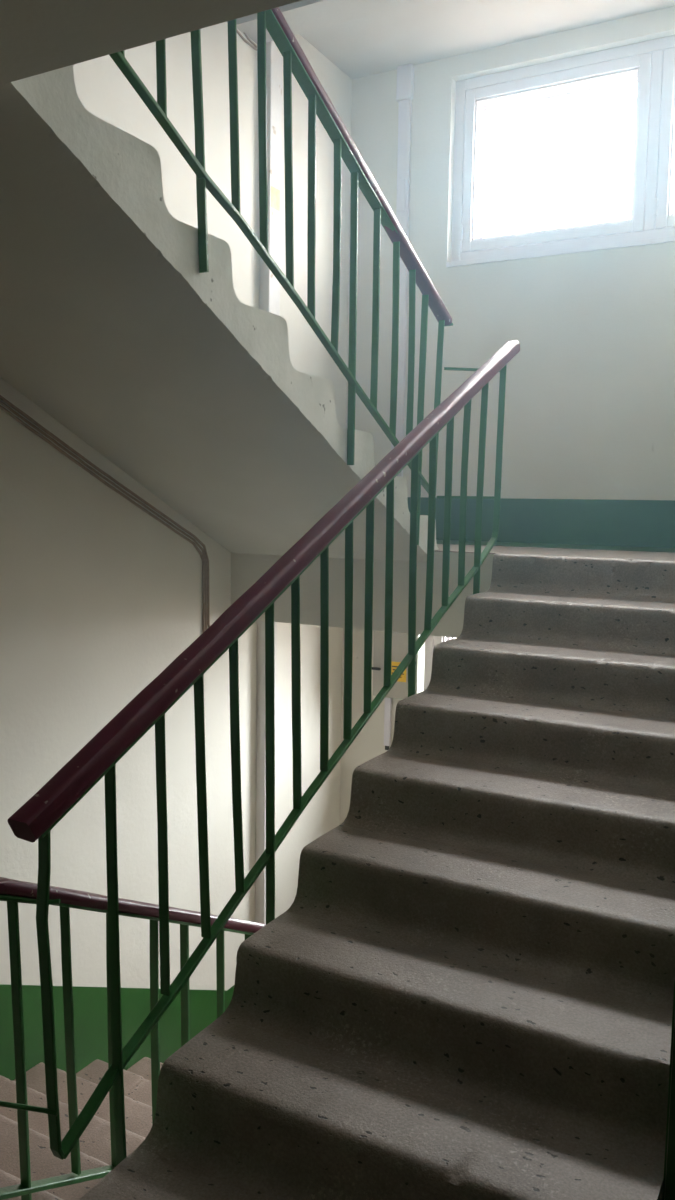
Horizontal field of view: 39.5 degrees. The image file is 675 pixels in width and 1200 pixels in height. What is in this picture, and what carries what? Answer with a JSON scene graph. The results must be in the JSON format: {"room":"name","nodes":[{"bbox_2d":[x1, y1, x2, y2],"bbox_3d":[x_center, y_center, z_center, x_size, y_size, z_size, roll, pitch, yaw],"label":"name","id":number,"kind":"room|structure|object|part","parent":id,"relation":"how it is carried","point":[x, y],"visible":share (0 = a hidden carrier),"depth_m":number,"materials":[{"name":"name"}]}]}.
{"room":"building stairwell","nodes":[
{"label":"building stairwell","id":0,"kind":"room"},
{"bbox_2d":[0,0,301,84],"bbox_3d":[-0.548,-1.033,0.406,3.730,0.360,3.070,4,7,28],"label":"ceiling","id":1,"kind":"structure","parent":0,"point":[37,37],"depth_m":1.59,"materials":[{"name":"paint"}]},
{"bbox_2d":[0,22,351,990],"bbox_3d":[-1.590,-0.125,2.857,0.320,8.600,6.840,4,7,28],"label":"wall","id":2,"kind":"structure","parent":0,"point":[99,597],"depth_m":4.00,"materials":[{"name":"paint"}]},
{"bbox_2d":[0,405,204,631],"bbox_3d":[-1.103,-0.422,3.362,0.012,1.390,2.123,4,7,28],"label":"cable","id":3,"kind":"object","parent":2,"relation":"attached to","point":[5,410],"visible":0.92,"depth_m":3.79,"materials":[{"name":"grey plastic"}]},
{"bbox_2d":[0,401,206,629],"bbox_3d":[-1.099,-0.441,3.368,0.010,1.386,2.139,4,7,28],"label":"cable","id":4,"kind":"object","parent":2,"relation":"attached to","point":[1,402],"visible":0.92,"depth_m":3.78,"materials":[{"name":"grey plastic"}]},
{"bbox_2d":[0,395,210,626],"bbox_3d":[-1.095,-0.460,3.373,0.012,1.384,2.157,4,7,28],"label":"cable","id":5,"kind":"object","parent":2,"relation":"attached to","point":[37,424],"visible":0.94,"depth_m":3.78,"materials":[{"name":"grey plastic"}]},
{"bbox_2d":[0,984,234,1079],"bbox_3d":[-1.045,1.684,3.758,0.004,1.615,4.400,4,7,28],"label":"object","id":6,"kind":"structure","parent":2,"relation":"attached to","point":[89,1003],"depth_m":3.84,"materials":[{"name":"green paint"}]},
{"bbox_2d":[237,30,256,50],"bbox_3d":[-0.447,-2.626,4.281,0.010,0.124,0.285,4,7,28],"label":"cable","id":7,"kind":"object","parent":2,"relation":"attached to","point":[238,32],"visible":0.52,"depth_m":4.33,"materials":[{"name":"white plastic"}]},
{"bbox_2d":[243,32,256,47],"bbox_3d":[-0.432,-2.635,4.307,0.010,0.113,0.225,4,7,28],"label":"cable","id":8,"kind":"object","parent":2,"relation":"attached to","point":[245,34],"visible":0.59,"depth_m":4.36,"materials":[{"name":"white plastic"}]},
{"bbox_2d":[255,620,276,923],"bbox_3d":[-0.374,1.223,4.875,0.058,2.324,0.100,4,7,28],"label":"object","id":9,"kind":"structure","parent":2,"relation":"attached to","point":[260,883],"depth_m":4.80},
{"bbox_2d":[259,41,281,315],"bbox_3d":[-0.330,-1.558,4.588,0.059,2.533,0.100,4,7,28],"label":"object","id":10,"kind":"structure","parent":2,"relation":"attached to","point":[269,293],"depth_m":4.52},
{"bbox_2d":[231,540,674,637],"bbox_3d":[0.804,-0.067,4.442,2.375,0.366,1.142,4,7,28],"label":"landing","id":11,"kind":"structure","parent":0,"point":[246,569],"depth_m":4.17,"materials":[{"name":"concrete"}]},
{"bbox_2d":[0,65,438,561],"bbox_3d":[-0.613,-0.790,3.123,1.045,1.403,2.504,4,7,28],"label":"flight","id":12,"kind":"object","parent":11,"relation":"on","point":[110,323],"visible":0.94,"depth_m":2.83,"materials":[{"name":"concrete"}]},
{"bbox_2d":[109,7,452,544],"bbox_3d":[-0.123,-1.148,2.836,0.056,2.022,2.445,4,7,28],"label":"stair railing","id":13,"kind":"object","parent":12,"relation":"attached to","point":[295,61],"visible":0.88,"depth_m":2.92,"materials":[{"name":"green metal"}]},
{"bbox_3d":[-0.358,-1.311,2.397,0.027,0.912,0.070,4,7,28],"label":"post","id":14,"kind":"part","parent":13,"relation":"part of","materials":[{"name":"green metal"}]},
{"bbox_3d":[0.051,-0.948,3.197,0.027,0.970,0.017,4,7,28],"label":"post","id":15,"kind":"part","parent":13,"relation":"part of","materials":[{"name":"green metal"}]},
{"bbox_3d":[-0.116,-1.594,2.790,0.056,1.125,2.398,4,7,28],"label":"handrail","id":16,"kind":"part","parent":13,"relation":"part of","materials":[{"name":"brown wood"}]},
{"bbox_3d":[0.330,-0.712,3.742,0.027,0.983,0.044,4,7,28],"label":"post","id":17,"kind":"part","parent":13,"relation":"part of","materials":[{"name":"green metal"}]},
{"bbox_3d":[0.409,-0.788,3.862,0.027,0.712,0.054,4,7,28],"label":"post","id":18,"kind":"part","parent":13,"relation":"part of","materials":[{"name":"green metal"}]},
{"bbox_2d":[236,0,674,78],"bbox_3d":[0.847,-2.752,4.166,2.375,0.365,1.142,4,7,28],"label":"ceiling","id":19,"kind":"structure","parent":0,"point":[362,38],"depth_m":4.58,"materials":[{"name":"paint"}]},
{"bbox_2d":[340,6,674,823],"bbox_3d":[1.158,-0.308,5.061,2.375,8.600,0.320,4,7,28],"label":"wall","id":20,"kind":"structure","parent":0,"point":[589,412],"depth_m":4.90,"materials":[{"name":"paint"}]},
{"bbox_2d":[384,698,391,749],"bbox_3d":[0.290,0.710,5.439,0.038,0.320,0.022,4,7,28],"label":"cable trunking","id":21,"kind":"object","parent":20,"relation":"attached to","point":[388,701],"visible":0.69,"depth_m":5.43,"materials":[{"name":"white plastic"}]},
{"bbox_2d":[372,631,424,699],"bbox_3d":[0.329,0.316,5.318,0.305,0.480,0.130,4,7,28],"label":"meter box","id":22,"kind":"object","parent":20,"relation":"attached to","point":[399,690],"visible":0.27,"depth_m":5.27,"materials":[{"name":"beige metal"}]},
{"bbox_3d":[0.303,0.320,5.285,0.222,0.462,0.014,4,7,28],"label":"door","id":23,"kind":"part","parent":22,"relation":"part of","materials":[{"name":"grey paint"}]},
{"bbox_2d":[391,64,413,476],"bbox_3d":[0.347,-1.726,5.171,0.090,2.302,0.034,4,7,28],"label":"cable trunking","id":24,"kind":"object","parent":20,"relation":"attached to","point":[405,73],"visible":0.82,"depth_m":5.11,"materials":[{"name":"white plastic"}]},
{"bbox_2d":[424,635,453,689],"bbox_3d":[1.192,0.450,5.041,1.552,0.973,0.217,4,7,28],"label":"window","id":25,"kind":"structure","parent":20,"relation":"in","point":[431,641],"depth_m":5.35,"materials":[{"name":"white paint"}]},
{"bbox_3d":[1.208,0.433,5.069,1.552,0.945,0.150,4,7,28],"label":"frame","id":26,"kind":"part","parent":25,"relation":"part of","materials":[{"name":"white paint"}]},
{"bbox_3d":[0.967,0.423,5.134,0.949,0.827,0.042,4,7,28],"label":"sash","id":27,"kind":"part","parent":25,"relation":"part of","materials":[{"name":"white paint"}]},
{"bbox_2d":[407,497,674,547],"bbox_3d":[1.085,-0.411,4.906,2.369,0.232,0.004,4,7,28],"label":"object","id":28,"kind":"structure","parent":20,"relation":"attached to","point":[635,523],"depth_m":4.84,"materials":[{"name":"teal paint"}]},
{"bbox_2d":[446,35,674,266],"bbox_3d":[1.394,-2.224,4.678,1.717,0.973,0.217,4,7,28],"label":"window","id":29,"kind":"structure","parent":20,"relation":"in","point":[650,64],"depth_m":4.73,"materials":[{"name":"white paint"}]},
{"bbox_3d":[1.150,-2.265,4.905,0.949,0.827,0.042,4,7,28],"label":"sash","id":30,"kind":"part","parent":29,"relation":"part of","materials":[{"name":"white paint"}]},
{"bbox_3d":[1.824,-2.204,4.415,0.592,0.827,0.042,4,7,28],"label":"sash","id":31,"kind":"part","parent":29,"relation":"part of","materials":[{"name":"white paint"}]},
{"bbox_3d":[1.876,-2.213,4.511,0.592,0.827,0.042,4,7,28],"label":"sash","id":32,"kind":"part","parent":29,"relation":"part of","materials":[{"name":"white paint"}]},
{"bbox_2d":[665,1019,674,1185],"bbox_3d":[1.537,-0.099,3.085,0.200,8.600,3.440,4,7,28],"label":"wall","id":33,"kind":"structure","parent":0,"point":[674,1019],"depth_m":1.72,"materials":[{"name":"paint"}]},
{"bbox_2d":[662,981,674,1199],"bbox_3d":[1.363,0.375,3.041,0.004,1.400,3.114,4,7,28],"label":"baseboard","id":34,"kind":"structure","parent":33,"relation":"attached to","point":[673,1014],"depth_m":1.72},
{"bbox_3d":[0.761,2.619,4.718,2.375,0.365,1.142,4,7,28],"label":"floor","id":35,"kind":"structure","parent":0,"visible":0},
{"bbox_2d":[0,1057,162,1199],"bbox_3d":[-0.669,1.898,3.373,1.045,1.403,2.504,4,7,28],"label":"flight","id":36,"kind":"object","parent":35,"relation":"on","point":[95,1141],"visible":0.11,"depth_m":3.01,"materials":[{"name":"concrete"}]},
{"bbox_2d":[0,877,265,1199],"bbox_3d":[-0.217,1.360,2.994,0.054,1.816,2.559,4,7,28],"label":"stair railing","id":37,"kind":"object","parent":36,"relation":"attached to","point":[70,898],"visible":0.35,"depth_m":2.21,"materials":[{"name":"green metal"}]},
{"bbox_3d":[-0.698,1.035,2.068,0.028,0.809,0.036,4,7,28],"label":"post","id":38,"kind":"part","parent":37,"relation":"part of","materials":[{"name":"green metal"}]},
{"bbox_3d":[-0.253,1.700,2.972,0.031,1.144,2.322,4,7,28],"label":"rail","id":39,"kind":"part","parent":37,"relation":"part of","materials":[{"name":"green metal"}]},
{"bbox_3d":[-0.212,1.071,2.965,0.054,1.236,2.559,4,7,28],"label":"handrail","id":40,"kind":"part","parent":37,"relation":"part of","materials":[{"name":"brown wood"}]},
{"bbox_3d":[-0.421,1.278,2.607,0.028,0.802,0.021,4,7,28],"label":"post","id":41,"kind":"part","parent":37,"relation":"part of","materials":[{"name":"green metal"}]},
{"bbox_3d":[1.382,0.072,1.400,1.155,8.600,0.320,4,7,28],"label":"wall","id":42,"kind":"structure","parent":0,"visible":0},
{"bbox_2d":[665,1023,674,1199],"bbox_3d":[1.207,0.675,1.367,1.354,1.499,0.005,4,7,28],"label":"baseboard","id":43,"kind":"structure","parent":42,"relation":"attached to","point":[670,1170],"depth_m":1.72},
{"bbox_3d":[-0.591,1.653,0.682,3.730,0.360,3.070,4,7,28],"label":"floor","id":44,"kind":"structure","parent":0,"visible":0},
{"bbox_2d":[80,553,674,1199],"bbox_3d":[0.498,0.669,2.588,1.039,1.461,2.504,4,7,28],"label":"flight","id":45,"kind":"object","parent":44,"relation":"on","point":[464,990],"visible":1,"depth_m":2.24,"materials":[{"name":"concrete"}]},
{"bbox_2d":[0,340,519,1165],"bbox_3d":[-0.014,0.110,2.916,0.256,2.190,2.713,4,7,28],"label":"stair railing","id":46,"kind":"object","parent":45,"relation":"attached to","point":[34,820],"visible":0.98,"depth_m":2.37,"materials":[{"name":"green metal"}]},
{"bbox_3d":[-0.553,0.761,1.809,0.032,0.681,0.038,4,7,28],"label":"post","id":47,"kind":"part","parent":46,"relation":"part of","materials":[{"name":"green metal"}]},
{"bbox_3d":[-0.462,0.812,1.963,0.028,0.976,0.036,4,7,28],"label":"post","id":48,"kind":"part","parent":46,"relation":"part of","materials":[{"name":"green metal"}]},
{"bbox_3d":[0.080,-0.320,2.824,0.058,1.312,2.712,4,7,28],"label":"handrail","id":49,"kind":"part","parent":46,"relation":"part of","materials":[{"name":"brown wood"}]},
{"bbox_3d":[-0.175,0.480,2.445,0.029,0.967,0.026,4,7,28],"label":"post","id":50,"kind":"part","parent":46,"relation":"part of","materials":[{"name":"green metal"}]},
{"bbox_3d":[0.048,0.423,2.864,0.027,1.164,2.451,4,7,28],"label":"rail","id":51,"kind":"part","parent":46,"relation":"part of","materials":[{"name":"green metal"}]},
{"bbox_3d":[0.255,-0.030,3.172,0.029,0.926,0.031,4,7,28],"label":"post","id":52,"kind":"part","parent":46,"relation":"part of","materials":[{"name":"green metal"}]},
{"bbox_3d":[0.558,-0.383,3.683,0.029,0.933,0.039,4,7,28],"label":"post","id":53,"kind":"part","parent":46,"relation":"part of","materials":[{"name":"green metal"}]},
{"bbox_3d":[0.661,-0.610,3.855,0.027,0.724,0.055,4,7,28],"label":"post","id":54,"kind":"part","parent":46,"relation":"part of","materials":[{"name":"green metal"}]}
]}

